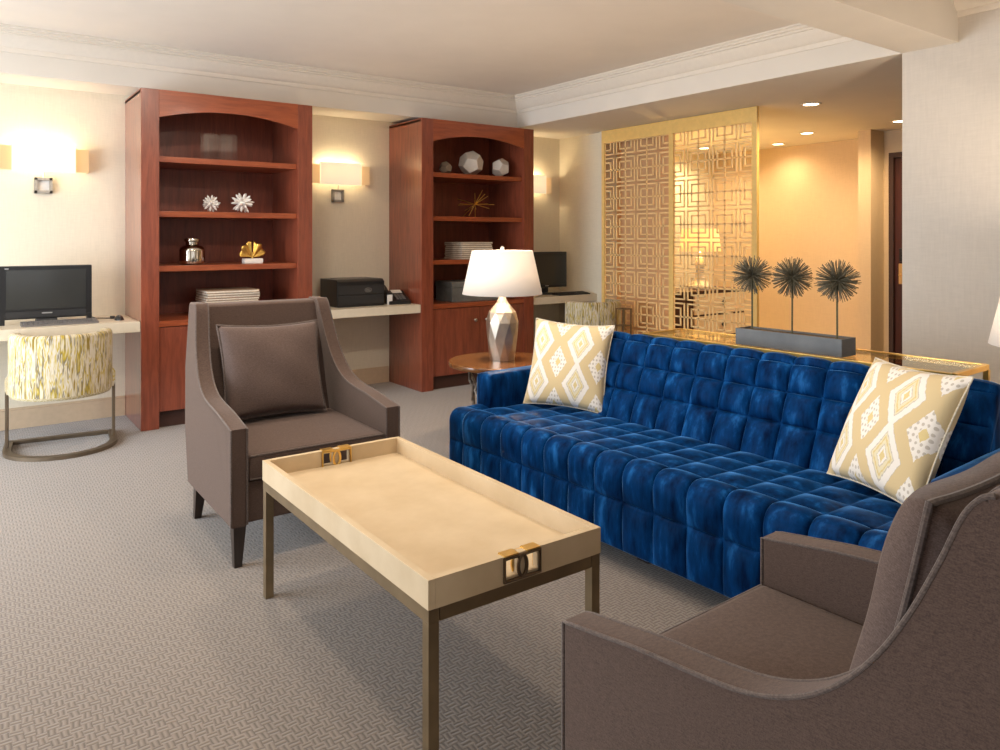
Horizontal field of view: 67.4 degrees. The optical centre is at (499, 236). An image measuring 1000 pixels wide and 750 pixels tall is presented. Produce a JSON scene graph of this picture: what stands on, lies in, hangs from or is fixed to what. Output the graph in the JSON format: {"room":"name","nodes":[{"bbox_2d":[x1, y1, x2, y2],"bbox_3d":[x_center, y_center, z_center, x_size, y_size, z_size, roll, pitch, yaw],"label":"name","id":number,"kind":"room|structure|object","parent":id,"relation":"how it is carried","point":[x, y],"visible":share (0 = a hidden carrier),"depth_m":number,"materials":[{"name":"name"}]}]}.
{"room":"hotel lounge","nodes":[
{"label":"hotel lounge","id":0,"kind":"room"},
{"bbox_2d":[0,83,713,408],"bbox_3d":[-1.361,-0.010,6.662,10.630,2.660,0.100,0,0,-36],"label":"wall","id":1,"kind":"structure","parent":0,"point":[82,222],"depth_m":5.55,"materials":[{"name":"beige paint"}]},
{"bbox_2d":[0,142,88,193],"bbox_3d":[-3.176,-0.472,5.222,0.550,0.335,0.094,0,0,-36],"label":"wall sconce","id":2,"kind":"object","parent":1,"relation":"attached to","point":[43,158],"visible":1,"depth_m":5.20,"materials":[{"name":"beige fabric"}]},
{"bbox_2d":[0,315,139,340],"bbox_3d":[-3.390,0.635,4.766,1.918,0.120,0.587,0,0,-36],"label":"countertop","id":3,"kind":"structure","parent":1,"relation":"attached to","point":[128,325],"depth_m":4.90,"materials":[{"name":"beige stone"}]},
{"bbox_2d":[0,265,91,325],"bbox_3d":[-3.047,0.383,5.036,0.530,0.385,0.130,0,0,-36],"label":"monitor","id":4,"kind":"object","parent":3,"relation":"on","point":[39,292],"visible":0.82,"depth_m":4.98,"materials":[{"name":"black plastic"}]},
{"bbox_2d":[20,318,98,326],"bbox_3d":[-2.897,0.561,4.941,0.440,0.026,0.130,0,0,-36],"label":"keyboard","id":5,"kind":"object","parent":3,"relation":"on","point":[79,320],"visible":1,"depth_m":4.91,"materials":[{"name":"grey plastic"}]},
{"bbox_2d":[92,316,114,318],"bbox_3d":[-2.779,0.563,5.249,0.152,0.022,0.027,0,0,-21],"label":"cable","id":6,"kind":"object","parent":3,"relation":"on","point":[111,317],"visible":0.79,"depth_m":5.26,"materials":[{"name":"black plastic"}]},
{"bbox_2d":[114,315,123,320],"bbox_3d":[-2.641,0.557,5.201,0.060,0.034,0.100,0,0,-36],"label":"computer mouse","id":7,"kind":"object","parent":3,"relation":"on","point":[118,317],"visible":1,"depth_m":5.17,"materials":[{"name":"black plastic"}]},
{"bbox_2d":[0,366,388,430],"bbox_3d":[-2.451,1.248,5.798,7.650,0.145,0.016,0,0,-36],"label":"baseboard","id":8,"kind":"structure","parent":1,"relation":"attached to","point":[64,412],"depth_m":5.36,"materials":[{"name":"beige wood"}]},
{"bbox_2d":[0,51,516,127],"bbox_3d":[-2.693,-1.195,5.391,6.780,0.290,0.390,0,0,-36],"label":"trim","id":9,"kind":"structure","parent":1,"relation":"attached to","point":[17,69],"depth_m":5.58,"materials":[{"name":"paint"}]},
{"bbox_2d":[312,162,368,201],"bbox_3d":[-1.396,-0.472,6.516,0.550,0.335,0.094,0,0,-36],"label":"wall sconce","id":10,"kind":"object","parent":1,"relation":"attached to","point":[333,173],"visible":0.99,"depth_m":6.49,"materials":[{"name":"beige fabric"}]},
{"bbox_2d":[330,303,420,318],"bbox_3d":[-1.236,0.635,6.331,0.964,0.120,0.587,0,0,-36],"label":"countertop","id":11,"kind":"structure","parent":1,"relation":"attached to","point":[363,311],"depth_m":6.13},
{"bbox_2d":[320,277,383,307],"bbox_3d":[-1.246,0.460,6.335,0.430,0.229,0.345,0,0,-37],"label":"printer","id":12,"kind":"object","parent":11,"relation":"on","point":[342,292],"visible":0.98,"depth_m":6.20,"materials":[{"name":"black plastic"}]},
{"bbox_2d":[331,277,369,278],"bbox_3d":[-1.266,0.348,6.361,0.300,0.005,0.180,0,0,-37],"label":"tray","id":13,"kind":"object","parent":12,"relation":"on","point":[340,277],"depth_m":6.32,"materials":[{"name":"grey plastic"}]},
{"bbox_2d":[338,294,383,304],"bbox_3d":[-1.145,0.517,6.200,0.410,0.075,0.004,0,0,-37],"label":"paper tray","id":14,"kind":"object","parent":12,"relation":"on","point":[343,299],"depth_m":6.20,"materials":[{"name":"black plastic"}]},
{"bbox_2d":[387,295,391,304],"bbox_3d":[-0.935,0.532,6.366,0.048,0.085,0.004,0,0,-36],"label":"note card","id":15,"kind":"object","parent":11,"relation":"on","point":[389,297],"visible":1,"depth_m":6.36,"materials":[{"name":"white paper"}]},
{"bbox_2d":[384,285,410,304],"bbox_3d":[-0.912,0.494,6.505,0.208,0.160,0.240,0,0,-28],"label":"telephone","id":16,"kind":"object","parent":11,"relation":"on","point":[398,296],"visible":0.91,"depth_m":6.44,"materials":[{"name":"black plastic"}]},
{"bbox_2d":[534,175,550,193],"bbox_3d":[0.302,-0.472,7.750,0.550,0.335,0.094,0,0,-36],"label":"wall sconce","id":17,"kind":"object","parent":1,"relation":"attached to","point":[542,185],"visible":0.27,"depth_m":7.79,"materials":[{"name":"beige fabric"}]},
{"bbox_2d":[534,291,596,304],"bbox_3d":[0.475,0.635,7.574,0.823,0.120,0.587,0,0,-36],"label":"countertop","id":18,"kind":"structure","parent":1,"relation":"attached to","point":[539,299],"depth_m":7.34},
{"bbox_2d":[534,252,566,294],"bbox_3d":[0.463,0.362,7.580,0.500,0.425,0.220,0,0,-32],"label":"computer monitor","id":19,"kind":"object","parent":18,"relation":"on","point":[551,266],"visible":0.66,"depth_m":7.59,"materials":[{"name":"black plastic"}]},
{"bbox_2d":[552,291,589,295],"bbox_3d":[0.714,0.561,7.490,0.400,0.026,0.120,0,0,-36],"label":"keyboard","id":20,"kind":"object","parent":18,"relation":"on","point":[571,292],"visible":1,"depth_m":7.44,"materials":[{"name":"black plastic"}]},
{"bbox_2d":[0,0,796,94],"bbox_3d":[1.119,-1.390,3.248,10.630,0.100,8.540,0,0,-36],"label":"ceiling","id":21,"kind":"structure","parent":0,"point":[513,47],"depth_m":4.82,"materials":[{"name":"paint"}]},
{"bbox_2d":[0,23,516,113],"bbox_3d":[-2.548,-1.262,5.192,6.780,0.155,0.104,0,0,-36],"label":"trim","id":22,"kind":"structure","parent":21,"relation":"attached to","point":[13,38],"depth_m":5.59,"materials":[{"name":"white paint"}]},
{"bbox_2d":[515,23,854,113],"bbox_3d":[1.189,-1.262,5.726,0.104,0.155,3.633,0,0,-36],"label":"trim","id":23,"kind":"structure","parent":21,"relation":"attached to","point":[795,38],"depth_m":5.47,"materials":[{"name":"white paint"}]},
{"bbox_2d":[0,345,851,749],"bbox_3d":[1.119,1.370,3.248,10.630,0.100,8.540,0,0,-36],"label":"floor","id":24,"kind":"structure","parent":0,"point":[128,621],"depth_m":2.54,"materials":[{"name":"carpet"}]},
{"bbox_2d":[2,328,116,461],"bbox_3d":[-2.758,0.956,4.720,0.624,0.728,0.644,0,0,-30],"label":"barrel chair","id":25,"kind":"object","parent":24,"relation":"on","point":[74,366],"visible":1,"depth_m":4.52,"materials":[{"name":"fabric"}]},
{"bbox_2d":[125,87,311,430],"bbox_3d":[-2.111,0.152,5.675,1.215,2.335,0.613,0,0,-36],"label":"bookcase","id":26,"kind":"object","parent":24,"relation":"on","point":[182,148],"visible":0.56,"depth_m":5.73,"materials":[{"name":"brown wood"}]},
{"bbox_2d":[179,238,204,264],"bbox_3d":[-2.244,0.104,5.465,0.176,0.190,0.176,0,0,-36],"label":"jar","id":27,"kind":"object","parent":26,"relation":"on","point":[191,253],"visible":1,"depth_m":5.40,"materials":[{"name":"silver metal"}]},
{"bbox_2d":[203,195,219,211],"bbox_3d":[-2.137,-0.246,5.555,0.132,0.132,0.139,0,0,-36],"label":"starburst ornament","id":28,"kind":"object","parent":26,"relation":"on","point":[212,203],"visible":1,"depth_m":5.54,"materials":[{"name":"white ceramic"}]},
{"bbox_2d":[231,193,253,212],"bbox_3d":[-1.953,-0.258,5.690,0.178,0.155,0.169,0,0,-36],"label":"starburst ornament","id":29,"kind":"object","parent":26,"relation":"on","point":[242,203],"visible":1,"depth_m":5.66,"materials":[{"name":"white ceramic"}]},
{"bbox_2d":[239,241,264,262],"bbox_3d":[-1.888,0.114,5.723,0.203,0.170,0.070,0,0,-36],"label":"leaf ornament","id":30,"kind":"object","parent":26,"relation":"on","point":[246,250],"visible":0.99,"depth_m":5.71,"materials":[{"name":"gold metal"}]},
{"bbox_3d":[-2.046,0.572,5.634,0.390,0.016,0.309,0,0,-35],"label":"book","id":31,"kind":"object","parent":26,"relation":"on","visible":0},
{"bbox_3d":[-2.052,0.555,5.635,0.395,0.015,0.303,0,0,-36],"label":"book","id":32,"kind":"object","parent":31,"relation":"on","visible":0},
{"bbox_3d":[-2.051,0.539,5.631,0.378,0.017,0.310,0,0,-37],"label":"book","id":33,"kind":"object","parent":32,"relation":"on","visible":0},
{"bbox_3d":[-2.052,0.521,5.632,0.385,0.017,0.305,0,0,-36],"label":"book","id":34,"kind":"object","parent":33,"relation":"on","visible":0},
{"bbox_3d":[-2.048,0.503,5.634,0.389,0.018,0.319,0,0,-37],"label":"book","id":35,"kind":"object","parent":34,"relation":"on","visible":0},
{"bbox_3d":[-2.043,0.485,5.634,0.381,0.016,0.302,0,0,-37],"label":"book","id":36,"kind":"object","parent":35,"relation":"on","visible":0},
{"bbox_2d":[195,298,258,302],"bbox_3d":[-2.052,0.469,5.635,0.377,0.015,0.318,0,0,-36],"label":"book","id":37,"kind":"object","parent":36,"relation":"on","point":[195,298],"visible":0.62,"depth_m":5.51,"materials":[{"name":"white paper"}]},
{"bbox_2d":[195,296,259,300],"bbox_3d":[-2.047,0.453,5.631,0.382,0.017,0.314,0,0,-36],"label":"book","id":38,"kind":"object","parent":37,"relation":"on","point":[196,297],"visible":0.6,"depth_m":5.51,"materials":[{"name":"white paper"}]},
{"bbox_2d":[196,294,258,298],"bbox_3d":[-2.045,0.436,5.639,0.383,0.017,0.302,0,0,-37],"label":"book","id":39,"kind":"object","parent":38,"relation":"on","point":[198,295],"visible":0.57,"depth_m":5.51,"materials":[{"name":"white paper"}]},
{"bbox_2d":[196,291,259,295],"bbox_3d":[-2.045,0.418,5.639,0.382,0.018,0.317,0,0,-36],"label":"book","id":40,"kind":"object","parent":39,"relation":"on","point":[200,293],"visible":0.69,"depth_m":5.52,"materials":[{"name":"white paper"}]},
{"bbox_2d":[196,287,259,293],"bbox_3d":[-2.045,0.399,5.631,0.381,0.018,0.316,0,0,-35],"label":"book","id":41,"kind":"object","parent":40,"relation":"on","point":[231,289],"visible":1,"depth_m":5.58,"materials":[{"name":"white paper"}]},
{"bbox_2d":[185,296,399,568],"bbox_3d":[-1.007,0.819,3.526,0.754,1.002,0.860,0,0,-36],"label":"armchair","id":42,"kind":"object","parent":24,"relation":"on","point":[225,452],"visible":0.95,"depth_m":3.42,"materials":[{"name":"brown fabric"}]},
{"bbox_2d":[216,319,326,419],"bbox_3d":[-1.101,0.640,3.638,0.519,0.452,0.219,0,0,-38],"label":"pillow","id":43,"kind":"object","parent":42,"relation":"on","point":[268,369],"visible":0.99,"depth_m":3.56,"materials":[{"name":"fabric"}]},
{"bbox_2d":[242,408,383,480],"bbox_3d":[-0.943,0.922,3.437,0.610,0.121,0.625,0,0,-36],"label":"seat cushion","id":44,"kind":"object","parent":42,"relation":"on","point":[285,434],"depth_m":3.32,"materials":[{"name":"brown fabric"}]},
{"bbox_2d":[262,436,600,749],"bbox_3d":[-0.294,1.069,2.438,0.564,0.503,1.211,0,0,-36],"label":"coffee table","id":45,"kind":"object","parent":24,"relation":"on","point":[445,538],"visible":0.99,"depth_m":2.23,"materials":[{"name":"beige wood"}]},
{"bbox_2d":[262,436,600,610],"bbox_3d":[-0.294,0.857,2.438,0.564,0.073,1.194,0,0,-36],"label":"tray","id":46,"kind":"object","parent":45,"relation":"on","point":[444,534],"depth_m":2.29,"materials":[{"name":"beige wood"}]},
{"bbox_2d":[389,118,533,391],"bbox_3d":[-0.341,0.152,6.960,1.215,2.335,0.613,0,0,-36],"label":"bookcase","id":47,"kind":"object","parent":24,"relation":"on","point":[426,212],"visible":0.84,"depth_m":6.75,"materials":[{"name":"brown wood"}]},
{"bbox_2d":[439,161,451,172],"bbox_3d":[-0.490,-0.621,6.751,0.098,0.120,0.114,0,0,43],"label":"ornament","id":48,"kind":"object","parent":47,"relation":"on","point":[445,167],"visible":0.88,"depth_m":6.71,"materials":[{"name":"beige ceramic"}]},
{"bbox_2d":[444,257,469,258],"bbox_3d":[-0.292,0.191,6.927,0.345,0.016,0.298,0,0,-36],"label":"book","id":49,"kind":"object","parent":47,"relation":"on","point":[444,257],"visible":0.52,"depth_m":6.77,"materials":[{"name":"white paper"}]},
{"bbox_2d":[445,255,470,256],"bbox_3d":[-0.294,0.174,6.932,0.332,0.018,0.284,0,0,-36],"label":"book","id":50,"kind":"object","parent":49,"relation":"on","point":[445,255],"visible":0.5,"depth_m":6.78,"materials":[{"name":"white paper"}]},
{"bbox_2d":[444,253,470,254],"bbox_3d":[-0.289,0.157,6.939,0.346,0.015,0.298,0,0,-37],"label":"book","id":51,"kind":"object","parent":50,"relation":"on","point":[444,253],"visible":0.47,"depth_m":6.81,"materials":[{"name":"paper"}]},
{"bbox_2d":[445,251,470,253],"bbox_3d":[-0.291,0.141,6.936,0.334,0.016,0.296,0,0,-37],"label":"book","id":52,"kind":"object","parent":51,"relation":"on","point":[445,251],"visible":0.45,"depth_m":6.78,"materials":[{"name":"white paper"}]},
{"bbox_2d":[445,249,492,251],"bbox_3d":[-0.289,0.124,6.934,0.332,0.017,0.298,0,0,-35],"label":"book","id":53,"kind":"object","parent":52,"relation":"on","point":[445,249],"visible":0.56,"depth_m":6.78,"materials":[{"name":"white paper"}]},
{"bbox_2d":[445,247,492,249],"bbox_3d":[-0.287,0.105,6.936,0.341,0.019,0.298,0,0,-36],"label":"book","id":54,"kind":"object","parent":53,"relation":"on","point":[450,248],"visible":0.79,"depth_m":6.84,"materials":[{"name":"white paper"}]},
{"bbox_2d":[445,245,492,247],"bbox_3d":[-0.287,0.086,6.936,0.332,0.018,0.289,0,0,-36],"label":"book","id":55,"kind":"object","parent":54,"relation":"on","point":[455,246],"visible":0.94,"depth_m":6.82,"materials":[{"name":"white paper"}]},
{"bbox_2d":[444,244,490,245],"bbox_3d":[-0.294,0.069,6.934,0.338,0.015,0.291,0,0,-35],"label":"book","id":56,"kind":"object","parent":55,"relation":"on","point":[444,244],"visible":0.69,"depth_m":6.80,"materials":[{"name":"white paper"}]},
{"bbox_2d":[444,242,492,243],"bbox_3d":[-0.290,0.053,6.933,0.349,0.016,0.288,0,0,-36],"label":"book","id":57,"kind":"object","parent":56,"relation":"on","point":[444,242],"visible":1,"depth_m":6.82,"materials":[{"name":"white paper"}]},
{"bbox_2d":[435,279,498,301],"bbox_3d":[-0.293,0.489,6.902,0.530,0.180,0.297,0,0,-36],"label":"storage box","id":58,"kind":"object","parent":47,"relation":"on","point":[446,290],"visible":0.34,"depth_m":6.73,"materials":[{"name":"silver metal"}]},
{"bbox_2d":[459,151,482,174],"bbox_3d":[-0.267,-0.677,6.913,0.191,0.232,0.221,0,0,25],"label":"ornament","id":59,"kind":"object","parent":47,"relation":"on","point":[471,162],"visible":0.94,"depth_m":6.84,"materials":[{"name":"ceramic"}]},
{"bbox_2d":[458,190,493,216],"bbox_3d":[-0.244,-0.311,6.930,0.407,0.261,0.350,0,0,-36],"label":"star","id":60,"kind":"object","parent":47,"relation":"on","point":[474,203],"visible":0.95,"depth_m":6.95,"materials":[{"name":"gold metal"}]},
{"bbox_2d":[492,158,508,175],"bbox_3d":[0.004,-0.651,7.073,0.149,0.182,0.173,0,0,-3],"label":"ornament","id":61,"kind":"object","parent":47,"relation":"on","point":[500,167],"visible":0.92,"depth_m":7.02,"materials":[{"name":"ceramic"}]},
{"bbox_2d":[448,352,532,404],"bbox_3d":[0.014,1.045,4.676,0.670,0.560,0.670,0,0,-36],"label":"side table","id":62,"kind":"object","parent":24,"relation":"on","point":[471,363],"visible":0.19,"depth_m":4.57,"materials":[{"name":"brown wood"}]},
{"bbox_2d":[462,246,541,361],"bbox_3d":[0.014,0.410,4.676,0.500,0.708,0.500,0,0,-44],"label":"table lamp","id":63,"kind":"object","parent":62,"relation":"on","point":[502,274],"visible":1,"depth_m":4.53,"materials":[{"name":"white fabric"}]},
{"bbox_2d":[565,299,620,331],"bbox_3d":[0.863,0.956,7.030,0.624,0.728,0.644,0,0,-36],"label":"barrel chair","id":64,"kind":"object","parent":24,"relation":"on","point":[577,313],"visible":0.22,"depth_m":6.79,"materials":[{"name":"fabric"}]},
{"bbox_2d":[615,307,631,334],"bbox_3d":[1.111,0.980,6.740,0.100,0.680,0.112,0,0,-36],"label":"magazine rack","id":65,"kind":"object","parent":24,"relation":"on","point":[623,325],"visible":0.48,"depth_m":6.72,"materials":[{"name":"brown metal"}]},
{"bbox_2d":[601,106,758,347],"bbox_3d":[1.540,0.137,6.718,0.032,2.367,1.780,0,0,-36],"label":"lattice screen","id":66,"kind":"object","parent":24,"relation":"on","point":[747,115],"visible":0.76,"depth_m":6.69,"materials":[{"name":"gold metal"}]},
{"bbox_2d":[675,286,744,345],"bbox_3d":[2.018,0.930,7.771,1.200,0.780,0.478,0,0,-36],"label":"chest","id":67,"kind":"object","parent":24,"relation":"on","point":[677,290],"visible":0.26,"depth_m":7.61,"materials":[{"name":"brown wood"}]},
{"bbox_2d":[679,229,720,289],"bbox_3d":[2.083,0.227,7.817,0.430,0.625,0.430,0,0,-36],"label":"table lamp","id":68,"kind":"object","parent":67,"relation":"on","point":[701,261],"visible":0.6,"depth_m":7.69,"materials":[{"name":"ceramic"}]},
{"bbox_2d":[449,331,999,597],"bbox_3d":[0.804,0.909,3.226,0.881,0.821,2.380,0,0,-38],"label":"tufted sofa","id":69,"kind":"object","parent":24,"relation":"on","point":[694,454],"visible":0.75,"depth_m":3.04,"materials":[{"name":"blue fabric"}]},
{"bbox_2d":[523,318,614,412],"bbox_3d":[0.361,0.672,3.942,0.462,0.463,0.205,0,0,22],"label":"throw pillow","id":70,"kind":"object","parent":69,"relation":"on","point":[570,361],"visible":1,"depth_m":3.89,"materials":[{"name":"fabric"}]},
{"bbox_2d":[826,357,973,503],"bbox_3d":[1.375,0.668,2.614,0.258,0.435,0.455,0,0,-13],"label":"throw pillow","id":71,"kind":"object","parent":69,"relation":"on","point":[898,428],"visible":0.96,"depth_m":2.52,"materials":[{"name":"fabric"}]},
{"bbox_2d":[561,485,999,749],"bbox_3d":[0.681,0.819,1.385,0.754,1.002,0.860,0,0,-38],"label":"armchair","id":72,"kind":"object","parent":24,"relation":"on","point":[767,666],"visible":0.97,"depth_m":1.24,"materials":[{"name":"brown fabric"}]},
{"bbox_2d":[661,586,862,678],"bbox_3d":[0.614,0.922,1.472,0.610,0.121,0.625,0,0,-38],"label":"seat cushion","id":73,"kind":"object","parent":72,"relation":"on","point":[792,632],"depth_m":1.65,"materials":[{"name":"brown fabric"}]},
{"bbox_2d":[849,452,999,669],"bbox_3d":[0.778,0.615,1.263,0.551,0.494,0.230,0,0,-39],"label":"backrest","id":74,"kind":"object","parent":72,"relation":"on","point":[920,528],"visible":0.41,"depth_m":1.11,"materials":[{"name":"fabric"}]},
{"bbox_2d":[642,328,989,380],"bbox_3d":[1.379,0.919,3.554,0.352,0.802,1.552,0,0,-38],"label":"console table","id":75,"kind":"object","parent":24,"relation":"on","point":[973,367],"visible":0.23,"depth_m":3.32,"materials":[{"name":"gold metal"}]},
{"bbox_2d":[736,326,855,357],"bbox_3d":[1.350,0.478,3.459,0.120,0.078,0.530,0,0,-38],"label":"planter","id":76,"kind":"object","parent":75,"relation":"on","point":[804,342],"visible":1,"depth_m":3.39,"materials":[{"name":"metal"}]},
{"bbox_2d":[732,255,771,328],"bbox_3d":[1.217,0.268,3.623,0.194,0.358,0.187,0,0,8],"label":"topiary","id":77,"kind":"object","parent":76,"relation":"on","point":[751,274],"visible":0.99,"depth_m":3.60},
{"bbox_2d":[772,257,812,333],"bbox_3d":[1.346,0.269,3.457,0.188,0.357,0.188,0,0,-5],"label":"topiary","id":78,"kind":"object","parent":76,"relation":"on","point":[792,276],"visible":1,"depth_m":3.44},
{"bbox_2d":[813,260,861,338],"bbox_3d":[1.476,0.272,3.286,0.190,0.351,0.194,0,0,-28],"label":"topiary","id":79,"kind":"object","parent":76,"relation":"on","point":[837,281],"visible":0.99,"depth_m":3.27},
{"bbox_3d":[2.253,1.087,2.972,0.470,0.474,0.470,0,0,-36],"label":"side table","id":80,"kind":"object","parent":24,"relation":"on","visible":0},
{"bbox_2d":[988,299,999,346],"bbox_3d":[2.242,0.495,2.988,0.500,0.708,0.500,0,0,-44],"label":"table lamp","id":81,"kind":"object","parent":80,"relation":"on","point":[994,338],"visible":1,"depth_m":3.05,"materials":[{"name":"white fabric"}]},
{"bbox_2d":[559,133,599,322],"bbox_3d":[0.896,0.135,7.826,0.150,2.370,0.670,0,0,-36],"label":"wall","id":82,"kind":"structure","parent":0,"point":[579,156],"depth_m":7.77,"materials":[{"name":"beige paint"}]},
{"bbox_2d":[617,135,668,334],"bbox_3d":[1.387,0.135,7.355,0.110,2.370,0.670,0,0,-36],"label":"wall partition","id":83,"kind":"structure","parent":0,"point":[666,137],"depth_m":7.35,"materials":[{"name":"gold metal"}]},
{"bbox_2d":[600,132,616,301],"bbox_3d":[1.086,0.135,7.522,0.200,2.370,0.045,0,0,-36],"label":"lattice screen","id":84,"kind":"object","parent":83,"relation":"attached to","point":[607,145],"depth_m":7.50,"materials":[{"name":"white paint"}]},
{"bbox_2d":[517,40,901,154],"bbox_3d":[2.634,-1.195,7.017,3.750,0.290,4.023,0,0,-36],"label":"ceiling","id":85,"kind":"structure","parent":0,"point":[857,84],"depth_m":5.90,"materials":[{"name":"paint"}]},
{"bbox_2d":[799,132,814,134],"bbox_3d":[3.100,-1.046,7.572,0.160,0.007,0.160,0,0,-36],"label":"recessed light","id":86,"kind":"object","parent":85,"relation":"in","point":[802,133],"visible":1,"depth_m":7.57,"materials":[{"name":"white"}]},
{"bbox_2d":[800,102,821,106],"bbox_3d":[2.455,-1.046,5.921,0.160,0.007,0.160,0,0,-36],"label":"recessed light","id":87,"kind":"object","parent":85,"relation":"in","point":[811,103],"visible":1,"depth_m":5.92,"materials":[{"name":"white paint"}]},
{"bbox_2d":[890,120,901,122],"bbox_3d":[3.621,-1.046,6.789,0.160,0.007,0.160,0,0,-36],"label":"recessed light","id":88,"kind":"object","parent":85,"relation":"in","point":[894,121],"visible":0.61,"depth_m":6.79,"materials":[{"name":"white"}]},
{"bbox_2d":[714,139,857,346],"bbox_3d":[3.593,0.135,8.630,0.300,2.370,2.540,0,0,-36],"label":"wall","id":89,"kind":"structure","parent":0,"point":[808,194],"depth_m":8.57,"materials":[{"name":"paint"}]},
{"bbox_2d":[793,347,857,359],"bbox_3d":[3.373,1.250,8.665,0.016,0.140,2.225,0,0,-36],"label":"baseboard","id":90,"kind":"structure","parent":89,"relation":"attached to","point":[855,357],"depth_m":8.07,"materials":[{"name":"gold metal"}]},
{"bbox_2d":[858,129,883,361],"bbox_3d":[3.823,0.135,7.540,0.610,2.370,0.125,0,0,-36],"label":"wall","id":91,"kind":"structure","parent":89,"relation":"attached to","point":[870,142],"depth_m":7.37,"materials":[{"name":"paint"}]},
{"bbox_2d":[884,129,901,361],"bbox_3d":[5.657,0.135,5.093,0.200,2.370,5.990,0,0,-36],"label":"wall","id":92,"kind":"structure","parent":0,"point":[892,139],"depth_m":7.43,"materials":[{"name":"paper"}]},
{"bbox_2d":[889,152,901,365],"bbox_3d":[4.153,0.245,7.026,0.161,2.150,0.985,0,0,-36],"label":"door","id":93,"kind":"structure","parent":92,"relation":"in","point":[895,159],"depth_m":7.37,"materials":[{"name":"brown wood"}]},
{"bbox_2d":[902,8,999,383],"bbox_3d":[3.633,-0.010,2.588,0.160,2.660,4.317,0,0,-36],"label":"wall","id":94,"kind":"structure","parent":0,"point":[951,92],"depth_m":4.07,"materials":[{"name":"paint"}]},
{"bbox_2d":[721,0,957,52],"bbox_3d":[-0.356,-1.195,2.175,6.780,0.290,0.297,0,0,-36],"label":"ceiling beam","id":95,"kind":"structure","parent":94,"relation":"attached to","point":[901,26],"depth_m":3.73,"materials":[{"name":"paint"}]},
{"bbox_2d":[953,0,999,16],"bbox_3d":[3.613,-1.262,2.390,0.104,0.155,4.020,0,0,-36],"label":"trim","id":96,"kind":"structure","parent":94,"relation":"attached to","point":[963,7],"depth_m":3.96,"materials":[{"name":"white paint"}]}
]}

